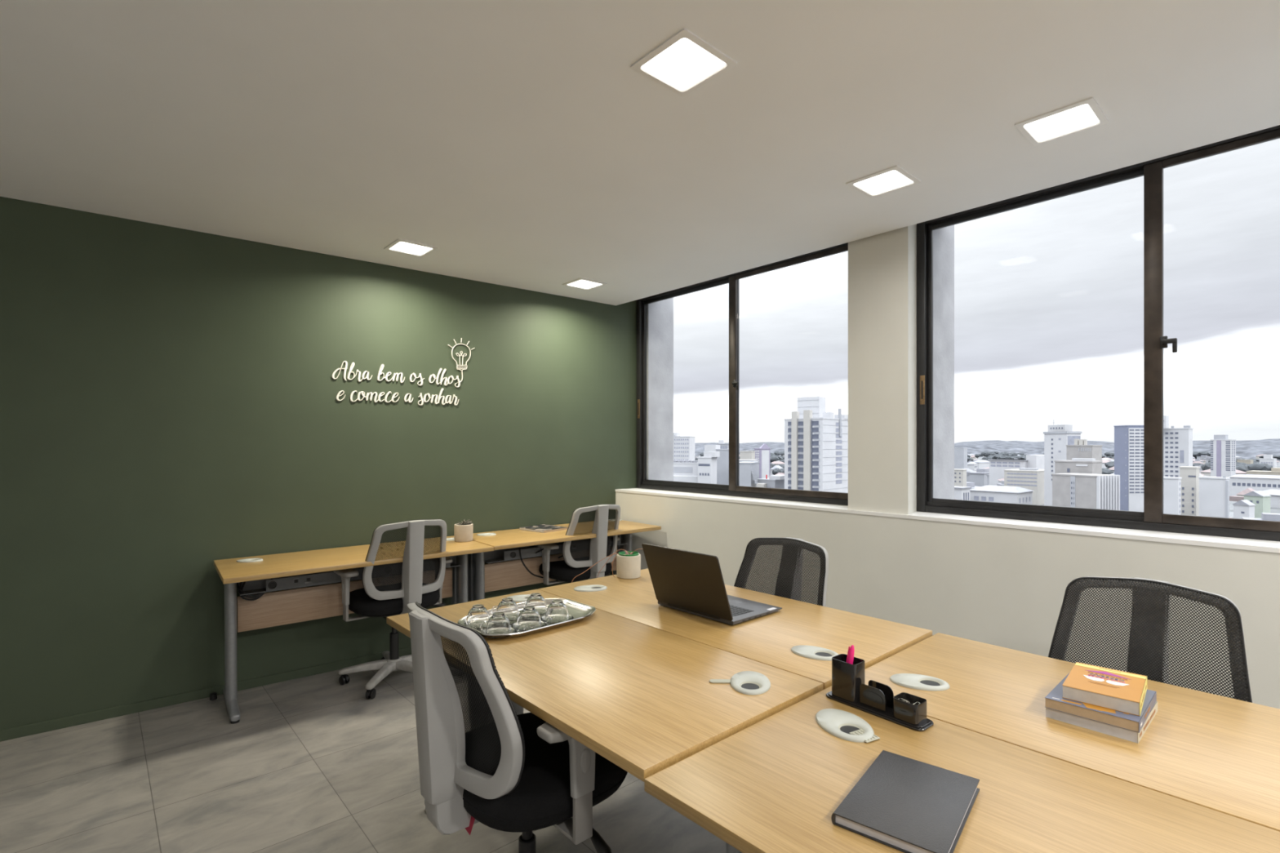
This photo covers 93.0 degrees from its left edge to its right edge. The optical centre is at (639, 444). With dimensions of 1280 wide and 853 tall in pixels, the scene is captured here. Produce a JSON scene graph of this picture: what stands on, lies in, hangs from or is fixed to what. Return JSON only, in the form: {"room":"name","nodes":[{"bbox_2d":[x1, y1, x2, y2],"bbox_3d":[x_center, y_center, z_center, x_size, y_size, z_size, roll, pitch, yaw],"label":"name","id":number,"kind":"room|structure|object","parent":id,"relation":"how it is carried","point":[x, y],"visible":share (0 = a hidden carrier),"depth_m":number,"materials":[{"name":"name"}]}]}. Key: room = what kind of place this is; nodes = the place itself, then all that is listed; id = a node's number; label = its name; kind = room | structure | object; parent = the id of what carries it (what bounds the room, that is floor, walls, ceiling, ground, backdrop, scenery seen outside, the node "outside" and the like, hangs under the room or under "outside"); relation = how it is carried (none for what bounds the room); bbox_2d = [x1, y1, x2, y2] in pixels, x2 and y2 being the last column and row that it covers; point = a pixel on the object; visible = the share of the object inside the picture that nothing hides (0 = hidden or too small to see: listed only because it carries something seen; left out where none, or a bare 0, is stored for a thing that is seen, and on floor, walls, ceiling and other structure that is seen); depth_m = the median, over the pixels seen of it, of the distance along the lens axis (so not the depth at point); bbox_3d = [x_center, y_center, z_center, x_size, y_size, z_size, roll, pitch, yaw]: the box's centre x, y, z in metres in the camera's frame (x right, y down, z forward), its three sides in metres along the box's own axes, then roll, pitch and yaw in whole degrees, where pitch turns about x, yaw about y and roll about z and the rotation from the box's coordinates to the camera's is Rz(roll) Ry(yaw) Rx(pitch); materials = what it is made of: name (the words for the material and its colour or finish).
{"room":"open-plan office","nodes":[
{"label":"open-plan office","id":0,"kind":"room"},
{"bbox_2d":[0,196,636,730],"bbox_3d":[-2.326,0.020,3.439,6.120,2.720,0.151,0,0,-39],"label":"wall","id":1,"kind":"structure","parent":0,"point":[170,408],"depth_m":3.35,"materials":[{"name":"paint"}]},
{"bbox_2d":[0,646,411,742],"bbox_3d":[-2.401,1.355,3.277,5.600,0.050,0.013,0,0,-39],"label":"baseboard","id":2,"kind":"structure","parent":1,"relation":"attached to","point":[83,718],"depth_m":3.21,"materials":[{"name":"paint"}]},
{"bbox_2d":[332,337,475,405],"bbox_3d":[-1.518,-0.497,3.983,0.913,0.478,0.011,0,0,-39],"label":"wall sign","id":3,"kind":"object","parent":1,"relation":"attached to","point":[352,366],"depth_m":3.98,"materials":[{"name":"white plastic"}]},
{"bbox_2d":[0,654,725,852],"bbox_3d":[-0.139,1.455,1.017,5.950,0.150,6.900,0,0,-42],"label":"floor","id":4,"kind":"structure","parent":0,"point":[310,764],"depth_m":2.44,"materials":[{"name":"tile"}]},
{"bbox_2d":[213,535,493,724],"bbox_3d":[-1.612,1.001,3.518,1.373,0.772,0.592,0,0,-39],"label":"desk","id":5,"kind":"object","parent":4,"relation":"on","point":[262,574],"visible":0.75,"depth_m":3.35,"materials":[{"name":"brown wood"}]},
{"bbox_2d":[238,555,459,595],"bbox_3d":[-1.643,0.731,3.557,1.181,0.108,0.102,0,0,-39],"label":"cable tray","id":6,"kind":"object","parent":5,"relation":"on","point":[262,586],"depth_m":3.32,"materials":[{"name":"black plastic"}]},
{"bbox_2d":[453,519,473,542],"bbox_3d":[-1.146,0.558,3.948,0.118,0.140,0.118,0,0,-22],"label":"potted plant","id":7,"kind":"object","parent":5,"relation":"on","point":[464,531],"visible":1,"depth_m":3.90,"materials":[{"name":"beige plant"}]},
{"bbox_2d":[333,519,452,698],"bbox_3d":[-1.425,0.898,3.560,0.637,0.953,0.609,0,0,-44],"label":"office chair","id":8,"kind":"object","parent":4,"relation":"on","point":[384,601],"visible":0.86,"depth_m":3.36,"materials":[{"name":"grey plastic"}]},
{"bbox_2d":[406,601,627,852],"bbox_3d":[-0.321,0.898,1.694,0.609,0.953,0.637,0,0,-42],"label":"office chair","id":9,"kind":"object","parent":4,"relation":"on","point":[512,772],"visible":0.96,"depth_m":1.50,"materials":[{"name":"grey plastic"}]},
{"bbox_2d":[467,519,661,601],"bbox_3d":[-0.551,0.996,4.369,1.352,0.785,0.592,0,0,-39],"label":"desk","id":10,"kind":"object","parent":4,"relation":"on","point":[513,544],"visible":0.48,"depth_m":4.19,"materials":[{"name":"brown wood"}]},
{"bbox_2d":[519,524,568,533],"bbox_3d":[-0.699,0.613,4.429,0.271,0.014,0.236,0,0,40],"label":"magazine","id":11,"kind":"object","parent":10,"relation":"on","point":[544,528],"visible":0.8,"depth_m":4.39,"materials":[{"name":"paper"}]},
{"bbox_2d":[484,534,627,563],"bbox_3d":[-0.581,0.731,4.408,1.160,0.109,0.102,0,0,-39],"label":"cable tray","id":12,"kind":"object","parent":10,"relation":"on","point":[520,553],"depth_m":4.18,"materials":[{"name":"black plastic"}]},
{"bbox_2d":[534,504,620,585],"bbox_3d":[-0.443,0.898,4.426,0.637,0.953,0.609,0,0,-42],"label":"office chair","id":13,"kind":"object","parent":4,"relation":"on","point":[565,571],"visible":0.6,"depth_m":4.21,"materials":[{"name":"grey plastic"}]},
{"bbox_2d":[386,589,823,852],"bbox_3d":[-0.223,1.005,1.934,0.649,0.751,1.416,0,0,-42],"label":"desk","id":14,"kind":"object","parent":4,"relation":"on","point":[645,699],"visible":0.52,"depth_m":1.61,"materials":[{"name":"brown wood"}]},
{"bbox_2d":[457,598,595,638],"bbox_3d":[-0.400,0.626,2.196,0.473,0.022,0.320,0,0,-44],"label":"serving tray","id":15,"kind":"object","parent":14,"relation":"on","point":[580,611],"visible":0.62,"depth_m":2.23,"materials":[{"name":"silver metal"}]},
{"bbox_2d":[464,604,489,629],"bbox_3d":[-0.562,0.597,2.112,0.120,0.072,0.120,0,0,-1],"label":"glass cup","id":16,"kind":"object","parent":15,"relation":"on","point":[478,614],"visible":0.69,"depth_m":2.08,"materials":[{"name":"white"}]},
{"bbox_2d":[480,612,516,638],"bbox_3d":[-0.470,0.597,2.016,0.120,0.072,0.120,0,0,38],"label":"glass cup","id":17,"kind":"object","parent":15,"relation":"on","point":[499,623],"visible":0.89,"depth_m":1.99,"materials":[{"name":"clear glass"}]},
{"bbox_2d":[491,597,519,621],"bbox_3d":[-0.481,0.597,2.204,0.120,0.072,0.120,0,0,-19],"label":"glass cup","id":18,"kind":"object","parent":15,"relation":"on","point":[508,606],"visible":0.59,"depth_m":2.18,"materials":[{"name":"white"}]},
{"bbox_2d":[511,605,546,631],"bbox_3d":[-0.382,0.597,2.092,0.120,0.072,0.120,0,0,25],"label":"glass cup","id":19,"kind":"object","parent":15,"relation":"on","point":[529,618],"visible":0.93,"depth_m":2.06,"materials":[{"name":"clear glass"}]},
{"bbox_2d":[519,592,547,615],"bbox_3d":[-0.390,0.597,2.275,0.120,0.072,0.120,0,0,-40],"label":"glass cup","id":20,"kind":"object","parent":15,"relation":"on","point":[536,600],"visible":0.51,"depth_m":2.25,"materials":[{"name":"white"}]},
{"bbox_2d":[540,600,573,623],"bbox_3d":[-0.297,0.597,2.178,0.120,0.072,0.120,0,0,-7],"label":"glass cup","id":21,"kind":"object","parent":15,"relation":"on","point":[557,611],"visible":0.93,"depth_m":2.15,"materials":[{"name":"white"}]},
{"bbox_2d":[537,568,932,689],"bbox_3d":[0.275,1.005,2.381,0.684,0.751,1.416,0,0,-42],"label":"desk","id":22,"kind":"object","parent":4,"relation":"on","point":[802,638],"visible":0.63,"depth_m":2.11,"materials":[{"name":"brown wood"}]},
{"bbox_2d":[571,548,642,582],"bbox_3d":[-0.143,0.602,2.915,0.397,0.192,0.116,0,0,-7],"label":"potted plant","id":23,"kind":"object","parent":22,"relation":"on","point":[628,562],"visible":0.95,"depth_m":2.88,"materials":[{"name":"concrete"}]},
{"bbox_2d":[641,542,782,625],"bbox_3d":[0.274,0.510,2.334,0.380,0.256,0.385,0,0,-42],"label":"laptop","id":24,"kind":"object","parent":22,"relation":"on","point":[683,580],"visible":1,"depth_m":2.23,"materials":[{"name":"black plastic"}]},
{"bbox_2d":[733,537,828,606],"bbox_3d":[0.465,0.898,2.527,0.609,0.953,0.637,0,0,-42],"label":"office chair","id":25,"kind":"object","parent":4,"relation":"on","point":[788,583],"visible":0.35,"depth_m":2.66,"materials":[{"name":"black fabric"}]},
{"bbox_2d":[644,685,1279,852],"bbox_3d":[0.735,1.010,0.879,0.685,0.741,1.416,0,0,-42],"label":"desk","id":26,"kind":"object","parent":4,"relation":"on","point":[775,784],"visible":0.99,"depth_m":1.13,"materials":[{"name":"brown wood"}]},
{"bbox_2d":[826,653,933,731],"bbox_3d":[0.578,0.597,1.484,0.072,0.102,0.256,0,0,-39],"label":"desk organizer","id":27,"kind":"object","parent":26,"relation":"on","point":[849,688],"visible":1,"depth_m":1.48,"materials":[{"name":"black plastic"}]},
{"bbox_2d":[831,653,864,702],"bbox_3d":[0.529,0.594,1.545,0.054,0.094,0.069,0,0,-39],"label":"pen cup","id":28,"kind":"object","parent":27,"relation":"on","point":[847,679],"depth_m":1.52,"materials":[{"name":"black plastic"}]},
{"bbox_2d":[845,644,854,664],"bbox_3d":[0.527,0.571,1.537,0.030,0.128,0.016,0,0,14],"label":"pen","id":29,"kind":"object","parent":27,"relation":"in","point":[850,658],"visible":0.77,"depth_m":1.53,"materials":[{"name":"pink plastic"}]},
{"bbox_2d":[831,750,979,852],"bbox_3d":[0.482,0.638,1.088,0.179,0.020,0.273,0,0,39],"label":"notebook","id":30,"kind":"object","parent":26,"relation":"on","point":[901,803],"visible":1,"depth_m":1.06,"materials":[{"name":"grey leather"}]},
{"bbox_2d":[864,632,1279,831],"bbox_3d":[1.246,1.010,1.337,0.679,0.741,1.416,0,0,-42],"label":"desk","id":31,"kind":"object","parent":4,"relation":"on","point":[1216,753],"visible":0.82,"depth_m":1.41,"materials":[{"name":"brown wood"}]},
{"bbox_2d":[1045,701,1157,743],"bbox_3d":[1.110,0.636,1.459,0.240,0.024,0.173,0,0,-42],"label":"book","id":32,"kind":"object","parent":31,"relation":"on","point":[1121,733],"visible":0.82,"depth_m":1.38,"materials":[{"name":"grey paper"}]},
{"bbox_2d":[1044,673,1156,733],"bbox_3d":[1.107,0.612,1.457,0.240,0.023,0.175,0,0,-43],"label":"book","id":33,"kind":"object","parent":32,"relation":"on","point":[1054,700],"visible":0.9,"depth_m":1.39,"materials":[{"name":"blue paper"}]},
{"bbox_2d":[1062,662,1146,715],"bbox_3d":[1.123,0.585,1.465,0.143,0.031,0.210,0,0,43],"label":"book","id":34,"kind":"object","parent":33,"relation":"on","point":[1122,691],"visible":1,"depth_m":1.43,"materials":[{"name":"paper"}]},
{"bbox_2d":[1143,719,1149,730],"bbox_3d":[1.149,0.636,1.378,0.070,0.007,0.001,0,0,-42],"label":"print","id":35,"kind":"object","parent":32,"relation":"attached to","point":[1146,724],"depth_m":1.38,"materials":[{"name":"brown paper"}]},
{"bbox_2d":[1048,576,1252,702],"bbox_3d":[1.357,0.898,1.705,0.609,0.953,0.637,0,0,-40],"label":"office chair","id":36,"kind":"object","parent":4,"relation":"on","point":[1148,648],"visible":0.41,"depth_m":1.82,"materials":[{"name":"black fabric"}]},
{"bbox_2d":[0,0,1279,305],"bbox_3d":[-0.113,-1.315,1.040,6.020,0.329,6.900,0,0,-42],"label":"ceiling","id":37,"kind":"structure","parent":0,"point":[520,141],"depth_m":2.14,"materials":[{"name":"paint"}]},
{"bbox_2d":[383,238,438,257],"bbox_3d":[-1.342,-1.147,3.560,0.232,0.007,0.232,0,0,-42],"label":"recessed light","id":38,"kind":"object","parent":37,"relation":"in","point":[402,246],"visible":1,"depth_m":3.55,"materials":[{"name":"white plastic"}]},
{"bbox_2d":[389,241,432,255],"bbox_3d":[-1.342,-1.149,3.560,0.189,0.002,0.189,0,0,-42],"label":"diffuser","id":39,"kind":"object","parent":38,"relation":"attached to","point":[412,248],"depth_m":3.56,"materials":[{"name":"white plastic"}]},
{"bbox_2d":[562,277,607,289],"bbox_3d":[-0.398,-1.147,4.357,0.232,0.007,0.232,0,0,-42],"label":"recessed light","id":40,"kind":"object","parent":37,"relation":"in","point":[581,283],"visible":1,"depth_m":4.34,"materials":[{"name":"white plastic"}]},
{"bbox_2d":[567,280,601,288],"bbox_3d":[-0.398,-1.149,4.357,0.189,0.002,0.189,0,0,-42],"label":"diffuser","id":41,"kind":"object","parent":40,"relation":"attached to","point":[581,284],"depth_m":4.36,"materials":[{"name":"white plastic"}]},
{"bbox_2d":[630,27,737,96],"bbox_3d":[0.132,-1.147,1.841,0.232,0.007,0.232,0,0,-42],"label":"recessed light","id":42,"kind":"object","parent":37,"relation":"in","point":[685,62],"visible":1,"depth_m":1.83,"materials":[{"name":"white paint"}]},
{"bbox_2d":[641,38,725,89],"bbox_3d":[0.132,-1.149,1.841,0.189,0.002,0.189,0,0,-42],"label":"diffuser","id":43,"kind":"object","parent":42,"relation":"attached to","point":[682,64],"depth_m":1.84,"materials":[{"name":"white plastic"}]},
{"bbox_2d":[845,164,920,198],"bbox_3d":[1.069,-1.147,2.667,0.232,0.007,0.232,0,0,-42],"label":"recessed light","id":44,"kind":"object","parent":37,"relation":"in","point":[894,178],"visible":1,"depth_m":2.66,"materials":[{"name":"white plastic"}]},
{"bbox_2d":[853,170,913,194],"bbox_3d":[1.069,-1.149,2.667,0.189,0.002,0.189,0,0,-42],"label":"diffuser","id":45,"kind":"object","parent":44,"relation":"attached to","point":[884,182],"depth_m":2.66,"materials":[{"name":"white plastic"}]},
{"bbox_2d":[1014,97,1108,146],"bbox_3d":[1.508,-1.147,2.174,0.232,0.007,0.232,0,0,-42],"label":"recessed light","id":46,"kind":"object","parent":37,"relation":"in","point":[1085,114],"visible":1,"depth_m":2.16,"materials":[{"name":"white plastic"}]},
{"bbox_2d":[1024,104,1099,141],"bbox_3d":[1.508,-1.149,2.174,0.189,0.002,0.189,0,0,-42],"label":"diffuser","id":47,"kind":"object","parent":46,"relation":"attached to","point":[1075,118],"depth_m":2.17,"materials":[{"name":"white plastic"}]},
{"bbox_2d":[646,297,673,480],"bbox_3d":[-0.020,1.630,5.472,0.297,11.500,0.615,0,0,-41],"label":"wall","id":48,"kind":"structure","parent":0,"point":[660,314],"depth_m":5.23,"materials":[{"name":"concrete"}]},
{"bbox_2d":[933,225,954,499],"bbox_3d":[1.595,1.630,3.634,0.297,11.500,0.428,0,0,-41],"label":"wall","id":49,"kind":"structure","parent":0,"point":[943,237],"depth_m":3.47,"materials":[{"name":"concrete"}]},
{"bbox_2d":[615,488,1279,709],"bbox_3d":[2.039,0.877,2.694,0.273,1.006,6.493,0,0,-41],"label":"wall","id":50,"kind":"structure","parent":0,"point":[1003,587],"depth_m":2.94,"materials":[{"name":"beige paint"}]},
{"bbox_2d":[636,242,848,506],"bbox_3d":[0.663,-0.443,4.400,0.088,1.634,2.072,0,0,-41],"label":"window","id":51,"kind":"structure","parent":50,"relation":"attached to","point":[733,489],"depth_m":4.39,"materials":[{"name":"brown metal"}]},
{"bbox_2d":[848,223,916,515],"bbox_3d":[1.369,-0.473,3.475,0.248,1.694,0.448,0,0,-41],"label":"wall pier","id":52,"kind":"object","parent":50,"relation":"on","point":[882,267],"visible":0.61,"depth_m":3.34,"materials":[{"name":"beige paint"}]},
{"bbox_2d":[916,124,1279,541],"bbox_3d":[2.801,-0.443,1.966,0.088,1.634,3.792,0,0,-41],"label":"window","id":53,"kind":"structure","parent":50,"relation":"attached to","point":[1153,517],"depth_m":2.64,"materials":[{"name":"brown metal"}]},
{"label":"outside","id":54,"kind":"structure","parent":0,"visible":0},
{"bbox_2d":[698,455,1279,518],"bbox_3d":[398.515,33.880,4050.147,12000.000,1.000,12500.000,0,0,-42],"label":"ground","id":55,"kind":"structure","parent":54,"point":[1273,510],"depth_m":313.49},
{"bbox_2d":[673,432,695,460],"bbox_3d":[28.340,12.580,429.257,19.705,41.600,10.606,0,0,30],"label":"building","id":56,"kind":"structure","parent":55,"relation":"on","point":[683,446],"depth_m":423.29,"materials":[{"name":"white concrete"}]},
{"bbox_2d":[673,460,697,482],"bbox_3d":[23.607,20.780,303.416,18.150,25.200,12.050,0,0,15],"label":"building","id":57,"kind":"structure","parent":55,"relation":"on","point":[686,471],"depth_m":300.96,"materials":[{"name":"white concrete"}]},
{"bbox_2d":[697,451,719,484],"bbox_3d":[33.377,18.480,295.052,8.250,29.800,9.000,0,0,27],"label":"building","id":58,"kind":"structure","parent":55,"relation":"on","point":[707,464],"depth_m":291.85,"materials":[{"name":"white concrete"}]},
{"bbox_2d":[704,444,728,484],"bbox_3d":[41.186,16.830,316.265,13.150,33.100,8.650,0,0,23],"label":"building","id":59,"kind":"structure","parent":55,"relation":"on","point":[722,462],"depth_m":311.50,"materials":[{"name":"white concrete"}]},
{"bbox_2d":[716,440,728,448],"bbox_3d":[46.950,14.980,335.315,6.600,36.800,9.100,0,0,28],"label":"building","id":60,"kind":"structure","parent":55,"relation":"on","point":[722,446],"depth_m":331.35,"materials":[{"name":"white concrete"}]},
{"bbox_2d":[739,450,755,459],"bbox_3d":[64.486,18.730,364.347,7.600,29.300,6.200,0,0,30],"label":"building","id":61,"kind":"structure","parent":55,"relation":"on","point":[744,455],"depth_m":362.06,"materials":[{"name":"beige concrete"}]},
{"bbox_2d":[739,462,766,487],"bbox_3d":[49.659,20.630,266.712,12.850,25.500,14.300,0,0,25],"label":"building","id":62,"kind":"structure","parent":55,"relation":"on","point":[748,471],"depth_m":260.97,"materials":[{"name":"white concrete"}]},
{"bbox_2d":[754,444,770,478],"bbox_3d":[77.317,16.580,384.530,7.700,33.600,6.800,0,0,-24],"label":"building","id":63,"kind":"structure","parent":55,"relation":"on","point":[762,453],"depth_m":381.48,"materials":[{"name":"white concrete"}]},
{"bbox_2d":[756,475,784,488],"bbox_3d":[58.044,23.280,266.070,10.850,20.200,11.050,0,0,38],"label":"building","id":64,"kind":"structure","parent":55,"relation":"on","point":[774,481],"depth_m":262.06,"materials":[{"name":"white concrete"}]},
{"bbox_2d":[783,396,848,493],"bbox_3d":[74.805,6.330,247.157,17.150,54.100,34.150,0,0,45],"label":"building","id":65,"kind":"structure","parent":55,"relation":"on","point":[816,439],"depth_m":236.75,"materials":[{"name":"white concrete"}]},
{"bbox_2d":[954,447,967,469],"bbox_3d":[373.277,18.680,709.210,12.700,29.400,13.900,0,0,43],"label":"building","id":66,"kind":"structure","parent":55,"relation":"on","point":[960,453],"depth_m":703.70,"materials":[{"name":"white concrete"}]},
{"bbox_2d":[954,468,967,486],"bbox_3d":[157.994,22.930,305.496,10.100,20.900,6.100,0,0,43],"label":"building","id":67,"kind":"structure","parent":55,"relation":"on","point":[960,475],"depth_m":301.63,"materials":[{"name":"beige concrete"}]},
{"bbox_2d":[954,485,971,500],"bbox_3d":[132.863,25.630,255.436,8.200,15.500,9.100,0,0,-37],"label":"building","id":68,"kind":"structure","parent":55,"relation":"on","point":[962,493],"depth_m":251.56,"materials":[{"name":"white concrete"}]},
{"bbox_2d":[967,462,977,471],"bbox_3d":[425.710,27.925,780.417,11.456,10.910,21.624,0,0,40],"label":"house","id":69,"kind":"structure","parent":55,"relation":"on","point":[971,465],"depth_m":773.05,"materials":[{"name":"white concrete"}]},
{"bbox_2d":[966,468,989,486],"bbox_3d":[274.228,26.445,486.236,25.507,13.870,13.003,0,0,-37],"label":"house","id":70,"kind":"structure","parent":55,"relation":"on","point":[979,477],"depth_m":478.13,"materials":[{"name":"white concrete"}]},
{"bbox_2d":[973,459,989,468],"bbox_3d":[468.287,27.448,832.313,23.980,11.865,11.034,0,0,-21],"label":"house","id":71,"kind":"structure","parent":55,"relation":"on","point":[981,464],"depth_m":827.14,"materials":[{"name":"white concrete"}]},
{"bbox_2d":[694,438,1279,460],"bbox_3d":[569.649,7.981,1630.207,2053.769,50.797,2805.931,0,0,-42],"label":"hills","id":72,"kind":"structure","parent":55,"relation":"on","point":[1248,449],"depth_m":1614.34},
{"bbox_2d":[969,484,1034,504],"bbox_3d":[152.542,25.530,257.084,16.800,15.700,19.700,0,0,-38],"label":"building","id":73,"kind":"structure","parent":55,"relation":"on","point":[1001,494],"depth_m":251.90,"materials":[{"name":"white concrete"}]},
{"bbox_2d":[997,455,1021,458],"bbox_3d":[600.623,25.815,988.644,33.338,15.130,22.618,0,0,25],"label":"tree","id":74,"kind":"object","parent":55,"relation":"on","point":[1001,456],"visible":0.53,"depth_m":982.50,"materials":[{"name":"plant"}]},
{"bbox_2d":[987,454,1044,485],"bbox_3d":[273.106,20.430,435.619,31.350,25.900,30.000,0,0,-33],"label":"building","id":75,"kind":"structure","parent":55,"relation":"on","point":[997,466],"depth_m":428.59,"materials":[{"name":"white concrete"}]},
{"bbox_2d":[1004,467,1044,505],"bbox_3d":[219.946,23.380,344.492,25.500,20.000,16.600,0,0,-42],"label":"building","id":76,"kind":"structure","parent":55,"relation":"on","point":[1033,479],"depth_m":334.52,"materials":[{"name":"white concrete"}]},
{"bbox_2d":[1043,419,1081,506],"bbox_3d":[185.149,11.180,267.223,10.295,44.400,12.529,0,0,-20],"label":"building","id":77,"kind":"structure","parent":55,"relation":"on","point":[1057,437],"depth_m":266.44,"materials":[{"name":"white concrete"}]},
{"bbox_2d":[1053,457,1102,474],"bbox_3d":[163.927,19.280,227.328,8.600,28.200,12.400,0,0,-33],"label":"building","id":78,"kind":"structure","parent":55,"relation":"on","point":[1077,465],"depth_m":223.99,"materials":[{"name":"concrete"}]},
{"bbox_2d":[1066,439,1102,461],"bbox_3d":[176.201,15.630,241.057,9.100,35.500,9.100,0,0,-33],"label":"building","id":79,"kind":"structure","parent":55,"relation":"on","point":[1080,449],"depth_m":238.43,"materials":[{"name":"concrete"}]},
{"bbox_2d":[1051,473,1119,510],"bbox_3d":[156.801,21.980,213.715,12.500,22.800,15.650,0,0,-23],"label":"building","id":80,"kind":"structure","parent":55,"relation":"on","point":[1088,491],"depth_m":208.37,"materials":[{"name":"concrete"}]},
{"bbox_2d":[1113,425,1143,511],"bbox_3d":[246.649,11.980,304.211,12.000,42.800,8.890,0,0,-1],"label":"building","id":81,"kind":"structure","parent":55,"relation":"on","point":[1128,439],"depth_m":299.86,"materials":[{"name":"concrete"}]},
{"bbox_2d":[1163,476,1182,515],"bbox_3d":[160.696,21.680,185.187,3.300,23.400,6.100,0,0,-36],"label":"building","id":82,"kind":"structure","parent":55,"relation":"on","point":[1171,485],"depth_m":183.30,"materials":[{"name":"white concrete"}]},
{"bbox_2d":[1163,415,1193,477],"bbox_3d":[231.103,10.530,265.991,11.683,45.700,14.450,0,0,-36],"label":"building","id":83,"kind":"structure","parent":55,"relation":"on","point":[1177,442],"depth_m":263.15,"materials":[{"name":"white concrete"}]},
{"bbox_2d":[1178,466,1199,515],"bbox_3d":[174.315,20.230,192.671,4.100,26.300,4.200,0,0,-36],"label":"building","id":84,"kind":"structure","parent":55,"relation":"on","point":[1189,475],"depth_m":191.35,"materials":[{"name":"beige concrete"}]},
{"bbox_2d":[1192,451,1210,458],"bbox_3d":[1149.428,24.001,1253.958,39.972,18.757,24.419,0,0,37],"label":"tree","id":85,"kind":"object","parent":55,"relation":"on","point":[1195,454],"visible":0.6,"depth_m":1244.27,"materials":[{"name":"plant"}]},
{"bbox_2d":[1198,475,1230,518],"bbox_3d":[173.376,21.430,183.292,3.950,23.900,6.650,0,0,-34],"label":"building","id":86,"kind":"structure","parent":55,"relation":"on","point":[1214,491],"depth_m":182.14,"materials":[{"name":"white concrete"}]},
{"bbox_2d":[1210,435,1235,477],"bbox_3d":[409.169,13.380,426.408,5.100,40.000,12.300,0,0,-16],"label":"building","id":87,"kind":"structure","parent":55,"relation":"on","point":[1223,450],"depth_m":424.74,"materials":[{"name":"white concrete"}]},
{"bbox_2d":[1200,469,1246,476],"bbox_3d":[494.402,26.870,514.718,15.788,13.020,27.694,0,0,-4],"label":"house","id":88,"kind":"structure","parent":55,"relation":"on","point":[1206,473],"depth_m":519.64,"materials":[{"name":"ceramic"}]},
{"bbox_2d":[1200,462,1248,472],"bbox_3d":[515.123,24.426,539.563,27.624,17.909,38.374,0,0,2],"label":"tree","id":89,"kind":"object","parent":55,"relation":"on","point":[1206,466],"visible":0.2,"depth_m":527.69,"materials":[{"name":"plant"}]},
{"bbox_2d":[1232,499,1255,519],"bbox_3d":[226.422,27.130,227.780,4.000,12.500,5.200,0,0,-20],"label":"building","id":90,"kind":"structure","parent":55,"relation":"on","point":[1242,508],"depth_m":226.68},
{"bbox_2d":[1235,488,1254,502],"bbox_3d":[301.311,27.569,300.541,9.981,11.621,7.707,0,0,-34],"label":"house","id":91,"kind":"structure","parent":55,"relation":"on","point":[1248,490],"depth_m":299.28,"materials":[{"name":"ceramic"}]},
{"bbox_2d":[1236,459,1253,464],"bbox_3d":[563.485,23.930,565.795,7.200,18.900,9.600,0,0,-30],"label":"building","id":92,"kind":"structure","parent":55,"relation":"on","point":[1246,461],"depth_m":562.69,"materials":[{"name":"beige concrete"}]},
{"bbox_2d":[1229,490,1271,518],"bbox_3d":[269.188,26.880,268.568,6.000,13.000,12.650,0,0,-19],"label":"building","id":93,"kind":"structure","parent":55,"relation":"on","point":[1260,499],"depth_m":263.73,"materials":[{"name":"ceramic"}]},
{"bbox_2d":[1235,462,1272,471],"bbox_3d":[545.572,24.770,541.669,35.775,17.220,28.684,0,0,16],"label":"tree","id":94,"kind":"object","parent":55,"relation":"on","point":[1259,467],"visible":0.41,"depth_m":531.18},
{"bbox_2d":[1229,474,1279,496],"bbox_3d":[373.508,25.930,364.499,14.400,14.900,27.000,0,0,-31],"label":"building","id":95,"kind":"structure","parent":55,"relation":"on","point":[1238,483],"depth_m":363.74,"materials":[{"name":"white concrete"}]},
{"bbox_2d":[1241,512,1279,521],"bbox_3d":[207.657,28.063,198.471,14.988,10.634,10.581,0,0,40],"label":"house","id":96,"kind":"structure","parent":55,"relation":"on","point":[1264,516],"depth_m":197.67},
{"bbox_2d":[1245,467,1279,475],"bbox_3d":[452.507,25.080,434.287,16.100,16.600,24.100,0,0,-31],"label":"building","id":97,"kind":"structure","parent":55,"relation":"on","point":[1274,471],"depth_m":432.17,"materials":[{"name":"beige concrete"}]},
{"bbox_2d":[1259,454,1276,467],"bbox_3d":[626.688,21.880,606.272,7.600,23.000,10.600,0,0,-29],"label":"building","id":98,"kind":"structure","parent":55,"relation":"on","point":[1268,459],"depth_m":603.23,"materials":[{"name":"white concrete"}]},
{"bbox_2d":[1262,488,1279,508],"bbox_3d":[339.552,28.767,321.764,15.179,9.226,17.402,0,0,-9],"label":"house","id":99,"kind":"structure","parent":55,"relation":"on","point":[1275,494],"depth_m":319.59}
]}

